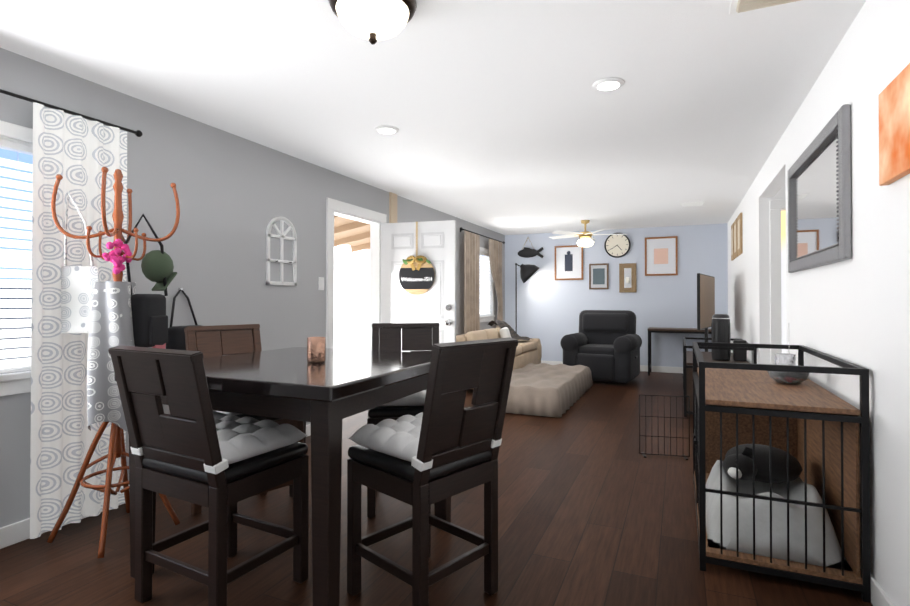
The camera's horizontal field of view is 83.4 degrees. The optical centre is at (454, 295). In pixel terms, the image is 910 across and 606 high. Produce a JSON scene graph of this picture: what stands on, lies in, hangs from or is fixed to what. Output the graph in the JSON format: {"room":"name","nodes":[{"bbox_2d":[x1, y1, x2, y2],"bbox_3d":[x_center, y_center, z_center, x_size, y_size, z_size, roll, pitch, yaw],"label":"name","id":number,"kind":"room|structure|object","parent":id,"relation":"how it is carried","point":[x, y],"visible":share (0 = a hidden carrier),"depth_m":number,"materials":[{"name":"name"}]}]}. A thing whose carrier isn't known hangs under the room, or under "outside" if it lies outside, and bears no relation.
{"room":"living room","nodes":[
{"label":"living room","id":0,"kind":"room"},
{"bbox_2d":[0,48,504,527],"bbox_3d":[-1.305,0.028,4.713,0.120,2.440,11.140,0,-1,24],"label":"wall","id":1,"kind":"structure","parent":0,"point":[237,194],"depth_m":3.62,"materials":[{"name":"grey paint"}]},
{"bbox_2d":[0,120,32,395],"bbox_3d":[-2.427,-0.185,2.111,0.162,1.340,1.710,0,-1,24],"label":"window","id":2,"kind":"structure","parent":1,"relation":"in","point":[15,382],"depth_m":2.56,"materials":[{"name":"white"}]},
{"bbox_2d":[0,89,142,136],"bbox_3d":[-2.378,-0.976,2.004,0.104,0.060,2.340,0,-1,24],"label":"curtain rod","id":3,"kind":"object","parent":1,"relation":"attached to","point":[138,133],"visible":0.85,"depth_m":2.69,"materials":[{"name":"black metal"}]},
{"bbox_2d":[30,102,126,538],"bbox_3d":[-2.003,0.121,2.747,0.065,2.160,0.480,0,-1,24],"label":"curtain","id":4,"kind":"object","parent":3,"relation":"hanging from","point":[77,152],"visible":0.6,"depth_m":2.63,"materials":[{"name":"white fabric"}]},
{"bbox_2d":[0,424,310,548],"bbox_3d":[-2.320,1.176,2.227,0.014,0.100,5.550,0,-1,24],"label":"baseboard","id":5,"kind":"structure","parent":1,"relation":"attached to","point":[14,533],"depth_m":2.54,"materials":[{"name":"white wood"}]},
{"bbox_2d":[166,288,201,349],"bbox_3d":[-1.766,0.172,3.352,0.130,0.448,0.260,0,-1,24],"label":"bag","id":6,"kind":"object","parent":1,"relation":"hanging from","point":[176,337],"visible":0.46,"depth_m":3.25,"materials":[{"name":"black leather"}]},
{"bbox_2d":[266,216,296,285],"bbox_3d":[-1.427,-0.371,4.235,0.042,0.571,0.342,0,-1,24],"label":"arch window","id":7,"kind":"structure","parent":1,"relation":"in","point":[281,232],"depth_m":4.23,"materials":[{"name":"white wood"}]},
{"bbox_2d":[319,277,323,289],"bbox_3d":[-1.230,-0.112,4.714,0.017,0.120,0.075,0,-1,24],"label":"switch plate","id":8,"kind":"object","parent":1,"relation":"attached to","point":[321,283],"visible":1,"depth_m":4.70,"materials":[{"name":"white plastic"}]},
{"bbox_2d":[326,197,385,349],"bbox_3d":[-1.044,0.169,5.280,0.140,2.170,1.050,0,-1,24],"label":"door frame","id":9,"kind":"structure","parent":1,"relation":"attached to","point":[340,209],"depth_m":5.23,"materials":[{"name":"white wood"}]},
{"bbox_2d":[389,192,396,222],"bbox_3d":[-0.712,0.039,5.883,0.024,2.440,0.150,0,-1,24],"label":"trim board","id":10,"kind":"object","parent":1,"relation":"attached to","point":[392,207],"visible":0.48,"depth_m":5.85,"materials":[{"name":"beige wood"}]},
{"bbox_2d":[381,220,455,351],"bbox_3d":[-0.402,0.224,5.514,0.850,2.040,0.209,0,-1,16],"label":"entry door","id":11,"kind":"structure","parent":1,"relation":"in","point":[435,302],"depth_m":5.48,"materials":[{"name":"white painted wood"},{"name":"chrome"}]},
{"bbox_2d":[399,222,434,294],"bbox_3d":[-0.418,-0.403,5.453,0.410,0.785,0.085,0,-1,16],"label":"welcome sign","id":12,"kind":"object","parent":11,"relation":"attached to","point":[417,267],"visible":1,"depth_m":5.47,"materials":[{"name":"brown wood"}]},
{"bbox_2d":[401,277,431,280],"bbox_3d":[-0.415,-0.177,5.473,0.351,0.043,0.002,0,-1,15],"label":"lettering","id":13,"kind":"object","parent":12,"relation":"attached to","point":[416,279],"visible":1,"depth_m":5.47,"materials":[{"name":"white paint"}]},
{"bbox_2d":[460,227,504,243],"bbox_3d":[0.466,-0.983,8.477,0.101,0.060,2.044,0,-1,24],"label":"curtain rod","id":14,"kind":"object","parent":1,"relation":"attached to","point":[461,229],"visible":0.96,"depth_m":8.17,"materials":[{"name":"black metal"}]},
{"bbox_2d":[464,230,479,333],"bbox_3d":[0.267,-0.073,7.917,0.059,1.800,0.670,0,-1,24],"label":"curtain","id":15,"kind":"object","parent":14,"relation":"hanging from","point":[471,281],"depth_m":7.87,"materials":[{"name":"beige fabric"}]},
{"bbox_2d":[489,238,502,327],"bbox_3d":[0.714,-0.064,8.934,0.059,1.800,0.749,0,-1,24],"label":"curtain","id":16,"kind":"object","parent":14,"relation":"hanging from","point":[495,247],"depth_m":9.02,"materials":[{"name":"beige fabric"}]},
{"bbox_2d":[480,247,494,321],"bbox_3d":[0.385,-0.183,8.505,0.162,1.250,1.280,0,-1,24],"label":"window","id":17,"kind":"structure","parent":1,"relation":"in","point":[485,292],"depth_m":8.81,"materials":[{"name":"white glass"}]},
{"bbox_2d":[0,0,865,234],"bbox_3d":[1.194,-1.251,3.626,5.580,0.100,11.140,0,-1,24],"label":"ceiling","id":18,"kind":"structure","parent":0,"point":[504,117],"depth_m":2.95,"materials":[{"name":"white paint"}]},
{"bbox_2d":[328,0,416,44],"bbox_3d":[-0.338,-1.125,2.102,0.360,0.180,0.360,0,-1,24],"label":"dome ceiling light","id":19,"kind":"object","parent":18,"relation":"attached to","point":[373,22],"visible":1,"depth_m":2.04,"materials":[{"name":"white glass"}]},
{"bbox_2d":[375,125,398,133],"bbox_3d":[-0.493,-1.194,3.689,0.176,0.012,0.176,0,-1,24],"label":"recessed light","id":20,"kind":"object","parent":18,"relation":"in","point":[384,129],"visible":1,"depth_m":3.66,"materials":[{"name":"white plastic"}]},
{"bbox_2d":[549,220,626,246],"bbox_3d":[2.034,-0.958,7.939,1.217,0.410,1.163,0,-1,24],"label":"ceiling fan","id":21,"kind":"object","parent":18,"relation":"hanging from","point":[585,237],"visible":1,"depth_m":7.82,"materials":[{"name":"gold metal"}]},
{"bbox_2d":[593,77,624,90],"bbox_3d":[0.876,-1.202,2.913,0.176,0.012,0.176,0,-1,24],"label":"recessed light","id":22,"kind":"object","parent":18,"relation":"in","point":[609,84],"visible":1,"depth_m":2.89,"materials":[{"name":"white plastic"}]},
{"bbox_2d":[680,201,705,206],"bbox_3d":[3.018,-1.164,6.482,0.300,0.025,0.200,0,-1,24],"label":"ceiling vent","id":23,"kind":"object","parent":18,"relation":"in","point":[696,203],"visible":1,"depth_m":6.45,"materials":[{"name":"white metal"}]},
{"bbox_2d":[729,0,800,13],"bbox_3d":[1.278,-1.203,2.026,0.320,0.025,0.220,0,-1,24],"label":"ceiling vent","id":24,"kind":"object","parent":18,"relation":"in","point":[737,6],"visible":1,"depth_m":2.10,"materials":[{"name":"white"}]},
{"bbox_2d":[0,371,872,605],"bbox_3d":[1.194,1.288,3.603,5.580,0.100,11.140,0,-1,24],"label":"floor","id":25,"kind":"structure","parent":0,"point":[595,508],"depth_m":2.54,"materials":[{"name":"brown wood"}]},
{"bbox_2d":[47,167,179,558],"bbox_3d":[-1.736,0.283,2.652,0.433,1.875,0.466,0,-1,24],"label":"coat rack","id":26,"kind":"object","parent":25,"relation":"on","point":[107,315],"visible":0.94,"depth_m":2.59,"materials":[{"name":"brown wood"}]},
{"bbox_2d":[108,345,308,605],"bbox_3d":[-0.984,0.711,2.094,0.520,1.029,0.565,0,-1,28],"label":"chair","id":27,"kind":"object","parent":25,"relation":"on","point":[190,448],"visible":1,"depth_m":1.96,"materials":[{"name":"brown wood"}]},
{"bbox_2d":[184,324,303,515],"bbox_3d":[-1.212,0.705,2.931,0.565,1.056,0.452,0,-1,41],"label":"chair","id":28,"kind":"object","parent":25,"relation":"on","point":[214,341],"visible":0.06,"depth_m":3.02,"materials":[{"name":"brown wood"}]},
{"bbox_2d":[114,347,450,605],"bbox_3d":[-0.719,0.774,2.499,1.150,0.910,1.150,0,-1,24],"label":"dining table","id":29,"kind":"object","parent":25,"relation":"on","point":[331,392],"visible":0.52,"depth_m":1.95,"materials":[{"name":"black wood"}]},
{"bbox_2d":[307,337,325,362],"bbox_3d":[-0.659,0.257,2.428,0.086,0.120,0.086,0,-1,24],"label":"candle holder","id":30,"kind":"object","parent":29,"relation":"on","point":[316,349],"visible":1,"depth_m":2.39,"materials":[{"name":"glass"}]},
{"bbox_2d":[367,323,438,517],"bbox_3d":[-0.298,0.707,3.129,0.452,1.056,0.565,0,-1,-6],"label":"chair","id":31,"kind":"object","parent":25,"relation":"on","point":[420,337],"visible":0.23,"depth_m":3.34,"materials":[{"name":"brown wood"}]},
{"bbox_2d":[347,337,517,605],"bbox_3d":[-0.099,0.697,2.083,0.565,1.056,0.452,0,-1,44],"label":"chair","id":32,"kind":"object","parent":25,"relation":"on","point":[444,444],"visible":1,"depth_m":1.96,"materials":[{"name":"brown wood"}]},
{"bbox_2d":[456,320,541,388],"bbox_3d":[0.625,0.829,7.599,0.815,0.890,2.250,0,-1,24],"label":"sofa","id":33,"kind":"object","parent":25,"relation":"on","point":[528,350],"visible":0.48,"depth_m":7.68,"materials":[{"name":"beige fabric"}]},
{"bbox_2d":[515,263,538,332],"bbox_3d":[1.254,0.348,9.229,0.568,1.882,0.388,0,-1,24],"label":"floor lamp","id":34,"kind":"object","parent":25,"relation":"on","point":[527,271],"visible":0.79,"depth_m":9.11,"materials":[{"name":"black metal"}]},
{"bbox_2d":[505,363,593,417],"bbox_3d":[1.086,1.115,6.416,0.965,0.290,2.275,0,-1,24],"label":"ottoman","id":35,"kind":"object","parent":25,"relation":"on","point":[549,390],"visible":0.83,"depth_m":5.62,"materials":[{"name":"beige fabric"}]},
{"bbox_2d":[560,310,641,382],"bbox_3d":[2.219,0.730,7.705,1.026,1.011,0.922,0,-1,30],"label":"recliner","id":36,"kind":"object","parent":25,"relation":"on","point":[604,345],"visible":0.98,"depth_m":7.50,"materials":[{"name":"black leather"}]},
{"bbox_2d":[639,394,689,459],"bbox_3d":[1.616,1.006,3.944,0.367,0.472,0.120,0,-1,12],"label":"gate","id":37,"kind":"object","parent":25,"relation":"on","point":[676,437],"visible":1,"depth_m":3.94,"materials":[{"name":"black metal"}]},
{"bbox_2d":[647,327,710,375],"bbox_3d":[3.647,0.904,8.192,1.020,0.750,0.470,0,-1,24],"label":"desk","id":38,"kind":"object","parent":25,"relation":"on","point":[672,330],"visible":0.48,"depth_m":8.13,"materials":[{"name":"black metal"}]},
{"bbox_2d":[683,337,756,416],"bbox_3d":[2.939,0.890,5.778,0.664,0.735,1.360,0,-1,24],"label":"crate","id":39,"kind":"object","parent":25,"relation":"on","point":[688,373],"visible":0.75,"depth_m":5.28,"materials":[{"name":"black metal"}]},
{"bbox_2d":[711,314,730,360],"bbox_3d":[2.877,0.448,5.525,0.182,0.495,0.180,0,-1,24],"label":"air purifier","id":40,"kind":"object","parent":39,"relation":"on","point":[720,328],"visible":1,"depth_m":5.46,"materials":[{"name":"black"}]},
{"bbox_2d":[733,340,746,360],"bbox_3d":[3.049,0.585,5.470,0.123,0.220,0.140,0,-1,24],"label":"speaker","id":41,"kind":"object","parent":39,"relation":"on","point":[739,355],"visible":0.81,"depth_m":5.41},
{"bbox_2d":[693,342,870,602],"bbox_3d":[1.613,0.766,2.713,0.624,0.930,1.200,0,-1,24],"label":"dog crate","id":42,"kind":"object","parent":25,"relation":"on","point":[781,480],"visible":1,"depth_m":2.28,"materials":[{"name":"black metal"}]},
{"bbox_2d":[775,352,795,364],"bbox_3d":[1.945,0.314,3.008,0.104,0.310,0.104,0,-1,24],"label":"candle holder","id":43,"kind":"object","parent":42,"relation":"on","point":[785,359],"visible":0.44,"depth_m":2.98,"materials":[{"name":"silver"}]},
{"bbox_2d":[768,371,809,384],"bbox_3d":[1.776,0.429,2.721,0.200,0.075,0.200,0,-1,24],"label":"glass bowl","id":44,"kind":"object","parent":42,"relation":"on","point":[790,378],"visible":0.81,"depth_m":2.65,"materials":[{"name":"grey"}]},
{"bbox_2d":[505,223,727,366],"bbox_3d":[3.412,0.064,8.658,5.340,2.440,0.120,0,-1,24],"label":"wall","id":45,"kind":"structure","parent":0,"point":[550,308],"depth_m":8.77,"materials":[{"name":"blue paint"}]},
{"bbox_2d":[518,238,543,257],"bbox_3d":[1.398,-0.891,9.457,0.497,0.408,0.054,0,-1,24],"label":"fish","id":46,"kind":"object","parent":45,"relation":"attached to","point":[525,252],"visible":0.96,"depth_m":9.45},
{"bbox_2d":[555,245,582,279],"bbox_3d":[2.046,-0.592,9.184,0.510,0.620,0.027,0,-1,24],"label":"framed art","id":47,"kind":"object","parent":45,"relation":"attached to","point":[568,262],"visible":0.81,"depth_m":9.18,"materials":[{"name":"white paper"}]},
{"bbox_2d":[589,263,608,288],"bbox_3d":[2.527,-0.339,8.972,0.330,0.450,0.025,0,-1,24],"label":"framed art","id":48,"kind":"object","parent":45,"relation":"attached to","point":[598,276],"visible":1,"depth_m":8.96,"materials":[{"name":"white paper"}]},
{"bbox_2d":[541,361,682,372],"bbox_3d":[2.666,1.236,8.902,3.710,0.100,0.014,0,-1,24],"label":"baseboard","id":49,"kind":"structure","parent":45,"relation":"attached to","point":[665,369],"depth_m":8.57,"materials":[{"name":"white wood"}]},
{"bbox_2d":[604,233,630,257],"bbox_3d":[2.811,-0.875,8.841,0.436,0.436,0.043,0,-1,24],"label":"wall clock","id":50,"kind":"object","parent":45,"relation":"attached to","point":[616,246],"visible":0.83,"depth_m":8.83,"materials":[{"name":"black plastic"}]},
{"bbox_2d":[619,263,636,292],"bbox_3d":[2.969,-0.305,8.771,0.280,0.500,0.035,0,-1,24],"label":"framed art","id":51,"kind":"object","parent":45,"relation":"attached to","point":[627,279],"visible":1,"depth_m":8.77,"materials":[{"name":"wood"}]},
{"bbox_2d":[645,236,677,275],"bbox_3d":[3.456,-0.662,8.566,0.510,0.650,0.025,0,-1,24],"label":"framed art","id":52,"kind":"object","parent":45,"relation":"attached to","point":[661,256],"visible":0.96,"depth_m":8.56,"materials":[{"name":"white paper"}]},
{"bbox_2d":[697,273,714,351],"bbox_3d":[3.318,0.497,6.801,0.400,1.540,1.200,0,-1,35],"label":"television","id":53,"kind":"object","parent":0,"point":[705,298],"visible":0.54,"depth_m":6.61,"materials":[{"name":"black"}]},
{"bbox_2d":[773,184,785,210],"bbox_3d":[3.762,0.028,4.659,1.480,2.440,0.120,0,-1,24],"label":"wall","id":54,"kind":"structure","parent":0,"point":[780,193],"depth_m":4.88,"materials":[{"name":"white paint"}]},
{"bbox_2d":[770,199,785,364],"bbox_3d":[3.477,0.163,4.707,0.980,2.170,0.020,0,-1,24],"label":"door frame","id":55,"kind":"structure","parent":54,"relation":"attached to","point":[777,206],"depth_m":4.88,"materials":[{"name":"white wood"}]},
{"bbox_2d":[727,0,909,605],"bbox_3d":[2.229,0.015,3.159,0.120,2.440,11.140,0,-1,24],"label":"wall","id":56,"kind":"structure","parent":0,"point":[855,309],"depth_m":2.13,"materials":[{"name":"white paint"}]},
{"bbox_2d":[731,224,733,260],"bbox_3d":[3.932,-0.759,7.224,0.028,0.500,0.340,0,-1,24],"label":"artwork","id":57,"kind":"object","parent":56,"relation":"attached to","point":[732,259],"depth_m":7.23,"materials":[{"name":"beige"}]},
{"bbox_2d":[733,220,737,258],"bbox_3d":[3.751,-0.763,6.812,0.028,0.500,0.340,0,-1,24],"label":"artwork","id":58,"kind":"object","parent":56,"relation":"attached to","point":[734,224],"depth_m":6.87,"materials":[{"name":"beige wood"}]},
{"bbox_2d":[736,213,742,255],"bbox_3d":[3.569,-0.767,6.400,0.028,0.500,0.340,0,-1,24],"label":"artwork","id":59,"kind":"object","parent":56,"relation":"attached to","point":[736,238],"depth_m":6.31,"materials":[{"name":"beige wood"}]},
{"bbox_2d":[788,104,851,272],"bbox_3d":[2.014,-0.508,2.876,0.041,0.700,1.280,0,-1,24],"label":"mirror","id":60,"kind":"object","parent":56,"relation":"attached to","point":[819,204],"visible":1,"depth_m":2.66,"materials":[{"name":"silver metal"}]},
{"bbox_2d":[860,558,893,605],"bbox_3d":[1.185,1.165,0.942,0.014,0.100,6.020,0,-1,24],"label":"baseboard","id":61,"kind":"structure","parent":56,"relation":"attached to","point":[878,596],"depth_m":1.97,"materials":[{"name":"white wood"}]},
{"bbox_2d":[879,63,909,185],"bbox_3d":[1.476,-0.579,1.639,0.030,0.340,0.550,0,-1,24],"label":"picture","id":62,"kind":"object","parent":56,"relation":"attached to","point":[894,130],"visible":1,"depth_m":1.75,"materials":[{"name":"orange"}]},
{"label":"outside","id":63,"kind":"structure","parent":0,"visible":0},
{"bbox_2d":[0,148,484,359],"bbox_3d":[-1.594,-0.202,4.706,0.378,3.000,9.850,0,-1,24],"label":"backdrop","id":64,"kind":"structure","parent":63,"point":[15,156],"depth_m":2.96,"materials":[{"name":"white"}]},
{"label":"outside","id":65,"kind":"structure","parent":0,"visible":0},
{"bbox_2d":[334,215,369,349],"bbox_3d":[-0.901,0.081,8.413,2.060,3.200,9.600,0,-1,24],"label":"doorway","id":66,"kind":"object","parent":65,"point":[351,284],"visible":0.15,"depth_m":8.52,"materials":[{"name":"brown wood"}]},
{"bbox_2d":[781,211,785,352],"bbox_3d":[3.826,0.202,5.077,1.300,2.300,0.020,0,-1,24],"label":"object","id":67,"kind":"structure","parent":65,"point":[783,264],"depth_m":5.26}
]}

